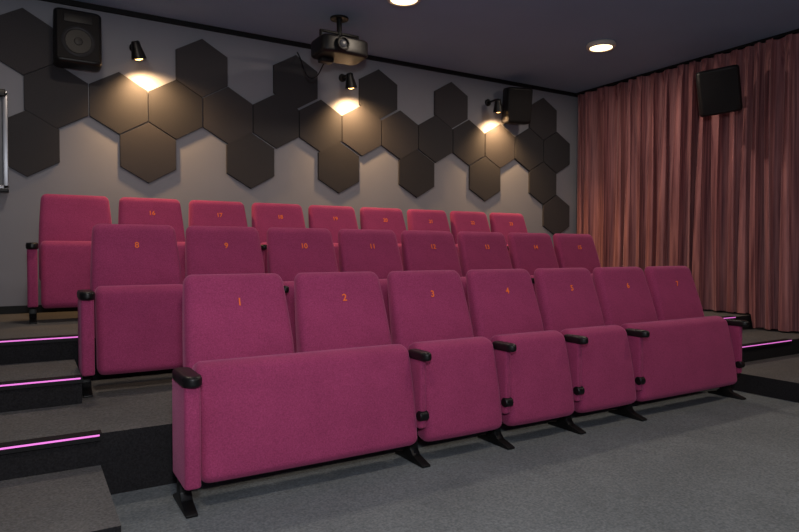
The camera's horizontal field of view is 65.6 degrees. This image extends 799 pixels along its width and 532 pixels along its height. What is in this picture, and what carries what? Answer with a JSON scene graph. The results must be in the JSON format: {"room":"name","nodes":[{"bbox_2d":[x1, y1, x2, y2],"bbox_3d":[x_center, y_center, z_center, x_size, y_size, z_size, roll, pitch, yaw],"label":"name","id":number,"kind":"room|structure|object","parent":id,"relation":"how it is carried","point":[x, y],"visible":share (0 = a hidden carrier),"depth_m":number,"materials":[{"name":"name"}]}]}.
{"room":"auditorium","nodes":[
{"label":"auditorium","id":0,"kind":"room"},
{"bbox_2d":[0,0,577,305],"bbox_3d":[-0.854,-0.740,7.108,8.450,3.460,0.100,-1,2,-31],"label":"wall","id":1,"kind":"structure","parent":0,"point":[89,164],"depth_m":6.53,"materials":[{"name":"grey paint"}]},
{"bbox_2d":[0,89,8,192],"bbox_3d":[-3.726,-1.078,5.229,0.720,0.880,0.160,-1,2,-31],"label":"whiteboard","id":2,"kind":"object","parent":1,"relation":"attached to","point":[4,171],"visible":1,"depth_m":5.37,"materials":[{"name":"grey"}]},
{"bbox_2d":[0,188,8,192],"bbox_3d":[-3.721,-0.653,5.230,0.720,0.030,0.119,-1,2,-31],"label":"shelf","id":3,"kind":"object","parent":2,"relation":"attached to","point":[2,190],"depth_m":5.35,"materials":[{"name":"black plastic"}]},
{"bbox_2d":[0,305,77,313],"bbox_3d":[-0.833,0.356,7.078,8.230,0.070,0.015,-1,2,-31],"label":"baseboard","id":4,"kind":"structure","parent":1,"relation":"attached to","point":[3,309],"depth_m":5.56,"materials":[{"name":"black"}]},
{"bbox_2d":[53,7,101,71],"bbox_3d":[-2.902,-2.026,5.583,0.380,0.470,0.322,-1,2,-31],"label":"loudspeaker","id":5,"kind":"object","parent":1,"relation":"attached to","point":[77,37],"visible":1,"depth_m":5.46,"materials":[{"name":"black plastic"}]},
{"bbox_2d":[129,40,145,60],"bbox_3d":[-2.485,-2.036,5.882,0.138,0.223,0.275,-1,2,-31],"label":"spotlight","id":6,"kind":"object","parent":1,"relation":"attached to","point":[137,53],"visible":1,"depth_m":5.76,"materials":[{"name":"black plastic"}]},
{"bbox_2d":[0,8,569,234],"bbox_3d":[-0.551,-1.357,7.201,7.034,1.944,0.025,-1,2,-31],"label":"panels","id":7,"kind":"object","parent":1,"relation":"attached to","point":[55,98],"visible":0.99,"depth_m":6.63,"materials":[{"name":"grey fabric"}]},
{"bbox_2d":[40,0,582,96],"bbox_3d":[-0.828,-2.446,7.006,8.230,0.045,0.035,-1,2,-31],"label":"trim","id":8,"kind":"structure","parent":1,"relation":"attached to","point":[73,3],"depth_m":6.59,"materials":[{"name":"black"}]},
{"bbox_2d":[339,72,356,88],"bbox_3d":[-0.580,-2.092,7.021,0.138,0.223,0.275,-1,2,-31],"label":"spotlight","id":9,"kind":"object","parent":1,"relation":"attached to","point":[349,78],"visible":1,"depth_m":6.91,"materials":[{"name":"black plastic"}]},
{"bbox_2d":[485,98,502,112],"bbox_3d":[1.247,-2.097,8.115,0.138,0.223,0.275,-1,2,-31],"label":"spotlight","id":10,"kind":"object","parent":1,"relation":"attached to","point":[498,108],"visible":1,"depth_m":8.01,"materials":[{"name":"black plastic"}]},
{"bbox_2d":[501,87,532,124],"bbox_3d":[1.551,-2.115,8.218,0.360,0.478,0.318,0,1,-13],"label":"loudspeaker","id":11,"kind":"object","parent":1,"relation":"attached to","point":[517,101],"visible":1,"depth_m":8.10,"materials":[{"name":"black plastic"}]},
{"bbox_2d":[508,89,532,121],"bbox_3d":[1.579,-2.097,8.096,0.310,0.400,0.012,0,9,-13],"label":"grille","id":12,"kind":"object","parent":11,"relation":"attached to","point":[519,100],"depth_m":8.09,"materials":[{"name":"black fabric"}]},
{"bbox_2d":[75,0,798,92],"bbox_3d":[1.508,-2.431,3.121,8.450,0.100,9.300,-1,2,-31],"label":"ceiling","id":13,"kind":"structure","parent":0,"point":[542,43],"depth_m":6.38,"materials":[{"name":"paint"}]},
{"bbox_2d":[297,14,367,78],"bbox_3d":[-0.756,-2.186,6.395,0.500,0.535,1.095,-1,2,-31],"label":"ceiling projector","id":14,"kind":"object","parent":13,"relation":"hanging from","point":[341,48],"depth_m":6.03,"materials":[{"name":"black plastic"}]},
{"bbox_2d":[387,0,420,6],"bbox_3d":[0.041,-2.411,5.565,0.320,0.050,0.320,-1,2,-31],"label":"ceiling light","id":15,"kind":"object","parent":13,"relation":"attached to","point":[401,3],"depth_m":5.63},
{"bbox_2d":[586,39,615,52],"bbox_3d":[2.237,-2.441,6.880,0.320,0.050,0.320,-1,2,-31],"label":"ceiling light","id":16,"kind":"object","parent":13,"relation":"attached to","point":[602,45],"depth_m":6.82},
{"bbox_2d":[576,29,798,94],"bbox_3d":[3.962,-2.447,6.723,0.040,0.030,5.360,-1,2,-31],"label":"rail","id":17,"kind":"object","parent":13,"relation":"attached to","point":[795,31],"visible":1,"depth_m":7.38,"materials":[{"name":"black metal"}]},
{"bbox_2d":[577,61,700,274],"bbox_3d":[3.080,-1.055,8.198,0.197,2.800,1.965,-1,2,-31],"label":"velvet curtain","id":18,"kind":"object","parent":17,"relation":"hanging from","point":[638,138],"visible":0.87,"depth_m":8.06,"materials":[{"name":"red fabric"}]},
{"bbox_2d":[692,33,798,331],"bbox_3d":[4.422,-0.705,5.972,0.229,3.400,3.348,-1,2,-31],"label":"velvet curtain","id":19,"kind":"object","parent":17,"relation":"hanging from","point":[745,254],"visible":0.88,"depth_m":6.80,"materials":[{"name":"red fabric"}]},
{"bbox_2d":[695,64,742,116],"bbox_3d":[3.513,-1.885,6.846,0.454,0.540,0.724,1,1,24],"label":"loudspeaker","id":20,"kind":"object","parent":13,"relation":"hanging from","point":[718,89],"visible":1,"depth_m":6.56,"materials":[{"name":"black plastic"}]},
{"bbox_2d":[111,387,798,531],"bbox_3d":[1.508,1.128,3.201,8.250,0.100,9.100,-1,2,-31],"label":"floor","id":21,"kind":"structure","parent":0,"point":[700,461],"depth_m":3.03,"materials":[{"name":"grey carpet"}]},
{"bbox_2d":[0,465,120,531],"bbox_3d":[-1.845,1.026,2.212,1.479,0.150,0.750,-1,2,-31],"label":"step","id":22,"kind":"structure","parent":21,"relation":"on","point":[75,500],"depth_m":2.47,"materials":[{"name":"carpet"}]},
{"bbox_2d":[172,272,416,518],"bbox_3d":[-0.519,0.561,3.164,1.239,1.035,0.584,-1,2,-31],"label":"seat","id":23,"kind":"object","parent":21,"relation":"on","point":[244,404],"visible":1,"depth_m":3.08,"materials":[{"name":"fabric"}]},
{"bbox_2d":[192,344,416,482],"bbox_3d":[-0.436,0.705,3.114,1.140,0.530,0.241,-1,2,-31],"label":"cushion","id":24,"kind":"object","parent":23,"relation":"on","point":[266,413],"depth_m":3.00,"materials":[{"name":"fabric"}]},
{"bbox_2d":[0,309,703,379],"bbox_3d":[-0.330,0.709,6.264,8.248,0.600,1.939,-1,2,-31],"label":"platform","id":25,"kind":"object","parent":21,"relation":"on","point":[48,323],"visible":0.02,"depth_m":4.17,"materials":[{"name":"carpet"}]},
{"bbox_2d":[0,334,77,345],"bbox_3d":[-2.732,0.479,3.705,1.465,0.036,0.066,-1,2,-31],"label":"step light","id":26,"kind":"object","parent":25,"relation":"attached to","point":[59,338],"visible":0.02,"depth_m":3.94,"materials":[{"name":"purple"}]},
{"bbox_2d":[26,194,111,323],"bbox_3d":[-2.669,-0.081,5.056,0.647,1.035,0.584,-1,2,-31],"label":"seat","id":27,"kind":"object","parent":25,"relation":"on","point":[66,222],"visible":0.82,"depth_m":4.95,"materials":[{"name":"fabric"}]},
{"bbox_2d":[40,241,90,307],"bbox_3d":[-2.585,0.062,5.006,0.540,0.530,0.243,-1,2,-31],"label":"cushion","id":28,"kind":"object","parent":27,"relation":"on","point":[65,266],"depth_m":4.88,"materials":[{"name":"fabric"}]},
{"bbox_2d":[118,197,184,283],"bbox_3d":[-2.150,-0.089,5.388,0.607,1.035,0.549,-1,2,-31],"label":"seat","id":29,"kind":"object","parent":25,"relation":"on","point":[132,210],"visible":0.21,"depth_m":5.50,"materials":[{"name":"fabric"}]},
{"bbox_2d":[177,242,184,283],"bbox_3d":[-2.074,0.055,5.312,0.540,0.530,0.243,-1,2,-31],"label":"cushion","id":30,"kind":"object","parent":29,"relation":"on","point":[181,245],"depth_m":5.36,"materials":[{"name":"fabric"}]},
{"bbox_2d":[189,200,247,226],"bbox_3d":[-1.638,-0.096,5.694,0.607,1.035,0.549,-1,2,-31],"label":"seat","id":31,"kind":"object","parent":25,"relation":"on","point":[201,212],"visible":0.11,"depth_m":5.81,"materials":[{"name":"fabric"}]},
{"bbox_2d":[251,203,305,272],"bbox_3d":[-1.127,-0.103,6.000,0.607,1.035,0.549,-1,2,-31],"label":"seat","id":32,"kind":"object","parent":25,"relation":"on","point":[265,216],"visible":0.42,"depth_m":6.09,"materials":[{"name":"fabric"}]},
{"bbox_2d":[260,242,267,272],"bbox_3d":[-1.051,0.042,5.924,0.540,0.530,0.243,-1,2,-31],"label":"cushion","id":33,"kind":"object","parent":32,"relation":"on","point":[264,243],"depth_m":5.74,"materials":[{"name":"fabric"}]},
{"bbox_2d":[308,205,357,271],"bbox_3d":[-0.616,-0.110,6.306,0.607,1.035,0.549,-1,2,-31],"label":"seat","id":34,"kind":"object","parent":25,"relation":"on","point":[334,219],"visible":0.26,"depth_m":6.40,"materials":[{"name":"fabric"}]},
{"bbox_2d":[333,243,339,271],"bbox_3d":[-0.540,0.035,6.230,0.540,0.530,0.243,-1,2,-31],"label":"cushion","id":35,"kind":"object","parent":34,"relation":"on","point":[336,248],"depth_m":6.12,"materials":[{"name":"fabric"}]},
{"bbox_2d":[360,207,405,265],"bbox_3d":[-0.104,-0.116,6.612,0.607,1.035,0.549,-1,2,-31],"label":"seat","id":36,"kind":"object","parent":25,"relation":"on","point":[372,218],"visible":0.3,"depth_m":6.73,"materials":[{"name":"fabric"}]},
{"bbox_2d":[398,244,402,265],"bbox_3d":[-0.028,0.028,6.536,0.540,0.530,0.243,-1,2,-31],"label":"cushion","id":37,"kind":"object","parent":36,"relation":"on","point":[399,245],"depth_m":6.50,"materials":[{"name":"fabric"}]},
{"bbox_2d":[407,209,458,257],"bbox_3d":[0.407,-0.123,6.918,0.607,1.035,0.549,-1,2,-31],"label":"seat","id":38,"kind":"object","parent":25,"relation":"on","point":[417,219],"visible":0.16,"depth_m":7.02,"materials":[{"name":"fabric"}]},
{"bbox_2d":[450,211,490,243],"bbox_3d":[0.919,-0.130,7.223,0.607,1.035,0.549,-1,2,-31],"label":"seat","id":39,"kind":"object","parent":25,"relation":"on","point":[467,221],"visible":0.27,"depth_m":7.32,"materials":[{"name":"fabric"}]},
{"bbox_2d":[489,213,527,251],"bbox_3d":[1.451,-0.137,7.542,0.656,1.035,0.549,-1,2,-31],"label":"seat","id":40,"kind":"object","parent":25,"relation":"on","point":[504,223],"visible":0.24,"depth_m":7.62,"materials":[{"name":"fabric"}]},
{"bbox_2d":[0,328,798,494],"bbox_3d":[0.517,0.891,4.853,8.248,0.300,1.360,-1,2,-31],"label":"platform","id":41,"kind":"object","parent":21,"relation":"on","point":[133,414],"visible":0.14,"depth_m":3.06,"materials":[{"name":"carpet"}]},
{"bbox_2d":[0,359,81,412],"bbox_3d":[-2.576,0.699,3.396,1.449,0.150,0.675,-1,2,-31],"label":"step","id":42,"kind":"structure","parent":41,"relation":"on","point":[67,394],"depth_m":3.44,"materials":[{"name":"carpet"}]},
{"bbox_2d":[0,374,82,390],"bbox_3d":[-2.400,0.642,3.121,1.432,0.036,0.066,-1,2,-31],"label":"step light","id":43,"kind":"object","parent":42,"relation":"attached to","point":[72,379],"visible":1,"depth_m":3.37,"materials":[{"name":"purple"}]},
{"bbox_2d":[0,430,101,454],"bbox_3d":[-2.034,0.805,2.545,1.465,0.036,0.066,-1,2,-31],"label":"step light","id":44,"kind":"object","parent":41,"relation":"attached to","point":[95,435],"visible":1,"depth_m":2.79,"materials":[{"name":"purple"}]},
{"bbox_2d":[77,224,182,397],"bbox_3d":[-1.692,0.244,3.947,0.647,1.035,0.584,-1,2,-31],"label":"seat","id":45,"kind":"object","parent":41,"relation":"on","point":[133,303],"visible":0.92,"depth_m":3.87,"materials":[{"name":"fabric"}]},
{"bbox_2d":[94,284,182,374],"bbox_3d":[-1.608,0.387,3.896,0.540,0.530,0.243,-1,2,-31],"label":"cushion","id":46,"kind":"object","parent":45,"relation":"on","point":[138,328],"depth_m":3.81,"materials":[{"name":"fabric"}]},
{"bbox_2d":[185,226,264,277],"bbox_3d":[-1.179,0.236,4.274,0.607,1.035,0.549,-1,2,-31],"label":"seat","id":47,"kind":"object","parent":41,"relation":"on","point":[208,249],"visible":0.22,"depth_m":4.38,"materials":[{"name":"fabric"}]},
{"bbox_2d":[267,227,338,352],"bbox_3d":[-0.673,0.230,4.577,0.607,1.035,0.549,-1,2,-31],"label":"seat","id":48,"kind":"object","parent":41,"relation":"on","point":[291,252],"visible":0.26,"depth_m":4.65,"materials":[{"name":"fabric"}]},
{"bbox_2d":[283,281,296,352],"bbox_3d":[-0.597,0.374,4.501,0.540,0.530,0.243,-1,2,-31],"label":"cushion","id":49,"kind":"object","parent":48,"relation":"on","point":[290,298],"depth_m":4.33,"materials":[{"name":"fabric"}]},
{"bbox_2d":[338,229,402,334],"bbox_3d":[-0.168,0.223,4.879,0.607,1.035,0.549,-1,2,-31],"label":"seat","id":50,"kind":"object","parent":41,"relation":"on","point":[360,250],"visible":0.19,"depth_m":4.96,"materials":[{"name":"fabric"}]},
{"bbox_2d":[379,279,390,334],"bbox_3d":[-0.092,0.367,4.803,0.540,0.530,0.243,-1,2,-31],"label":"cushion","id":51,"kind":"object","parent":50,"relation":"on","point":[383,282],"depth_m":4.72,"materials":[{"name":"fabric"}]},
{"bbox_2d":[401,230,469,314],"bbox_3d":[0.338,0.216,5.181,0.607,1.035,0.549,-1,2,-31],"label":"seat","id":52,"kind":"object","parent":41,"relation":"on","point":[421,250],"visible":0.22,"depth_m":5.27,"materials":[{"name":"fabric"}]},
{"bbox_2d":[460,277,469,314],"bbox_3d":[0.413,0.360,5.106,0.540,0.530,0.243,-1,2,-31],"label":"cushion","id":53,"kind":"object","parent":52,"relation":"on","point":[463,279],"depth_m":5.12,"materials":[{"name":"fabric"}]},
{"bbox_2d":[457,231,512,276],"bbox_3d":[0.843,0.209,5.484,0.607,1.035,0.549,-1,2,-31],"label":"seat","id":54,"kind":"object","parent":41,"relation":"on","point":[476,250],"visible":0.24,"depth_m":5.57,"materials":[{"name":"fabric"}]},
{"bbox_2d":[507,233,558,298],"bbox_3d":[1.349,0.202,5.786,0.607,1.035,0.549,-1,2,-31],"label":"seat","id":55,"kind":"object","parent":41,"relation":"on","point":[530,252],"visible":0.16,"depth_m":5.87,"materials":[{"name":"fabric"}]},
{"bbox_2d":[553,233,600,282],"bbox_3d":[1.875,0.195,6.101,0.656,1.035,0.549,-1,2,-31],"label":"seat","id":56,"kind":"object","parent":41,"relation":"on","point":[571,250],"visible":0.16,"depth_m":6.17,"materials":[{"name":"fabric"}]},
{"bbox_2d":[703,310,759,329],"bbox_3d":[3.035,0.623,6.753,1.969,0.150,0.675,-1,2,-31],"label":"step","id":57,"kind":"structure","parent":41,"relation":"on","point":[739,316],"depth_m":6.95,"materials":[{"name":"carpet"}]},
{"bbox_2d":[722,316,735,319],"bbox_3d":[3.040,0.569,6.376,1.350,0.036,0.066,-1,2,-31],"label":"step light","id":58,"kind":"object","parent":57,"relation":"attached to","point":[724,317],"visible":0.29,"depth_m":6.66,"materials":[{"name":"purple"}]},
{"bbox_2d":[742,339,791,349],"bbox_3d":[3.297,0.733,5.735,1.130,0.036,0.066,-1,2,-31],"label":"step light","id":59,"kind":"object","parent":41,"relation":"attached to","point":[779,341],"visible":0.65,"depth_m":5.79,"materials":[{"name":"purple"}]},
{"bbox_2d":[387,270,501,467],"bbox_3d":[0.251,0.551,3.645,0.607,1.035,0.549,-1,2,-31],"label":"seat","id":60,"kind":"object","parent":21,"relation":"on","point":[454,371],"visible":0.89,"depth_m":3.57,"materials":[{"name":"fabric"}]},
{"bbox_2d":[408,337,501,441],"bbox_3d":[0.327,0.695,3.569,0.540,0.530,0.243,-1,2,-31],"label":"cushion","id":61,"kind":"object","parent":60,"relation":"on","point":[462,394],"depth_m":3.49,"materials":[{"name":"fabric"}]},
{"bbox_2d":[466,269,573,449],"bbox_3d":[0.759,0.544,3.949,0.607,1.035,0.549,-1,2,-31],"label":"seat","id":62,"kind":"object","parent":21,"relation":"on","point":[534,375],"visible":0.84,"depth_m":3.87,"materials":[{"name":"fabric"}]},
{"bbox_2d":[490,330,573,425],"bbox_3d":[0.835,0.688,3.873,0.540,0.530,0.243,-1,2,-31],"label":"cushion","id":63,"kind":"object","parent":62,"relation":"on","point":[540,382],"depth_m":3.79,"materials":[{"name":"fabric"}]},
{"bbox_2d":[534,268,635,434],"bbox_3d":[1.267,0.537,4.253,0.607,1.035,0.549,-1,2,-31],"label":"seat","id":64,"kind":"object","parent":21,"relation":"on","point":[599,355],"visible":0.87,"depth_m":4.17,"materials":[{"name":"fabric"}]},
{"bbox_2d":[560,325,635,412],"bbox_3d":[1.343,0.681,4.177,0.540,0.530,0.243,-1,2,-31],"label":"cushion","id":65,"kind":"object","parent":64,"relation":"on","point":[607,380],"depth_m":4.10,"materials":[{"name":"fabric"}]},
{"bbox_2d":[593,266,748,420],"bbox_3d":[2.050,0.526,4.721,1.248,1.035,0.549,-1,2,-31],"label":"seat","id":66,"kind":"object","parent":21,"relation":"on","point":[675,349],"visible":0.89,"depth_m":4.63,"materials":[{"name":"fabric"}]},
{"bbox_2d":[621,316,736,401],"bbox_3d":[2.104,0.671,4.634,1.140,0.530,0.241,-1,2,-31],"label":"cushion","id":67,"kind":"object","parent":66,"relation":"on","point":[685,355],"depth_m":4.54,"materials":[{"name":"fabric"}]},
{"bbox_2d":[731,354,798,402],"bbox_3d":[3.732,0.950,5.548,2.019,0.150,0.750,-1,2,-31],"label":"step","id":68,"kind":"structure","parent":21,"relation":"on","point":[777,377],"depth_m":5.07,"materials":[{"name":"carpet"}]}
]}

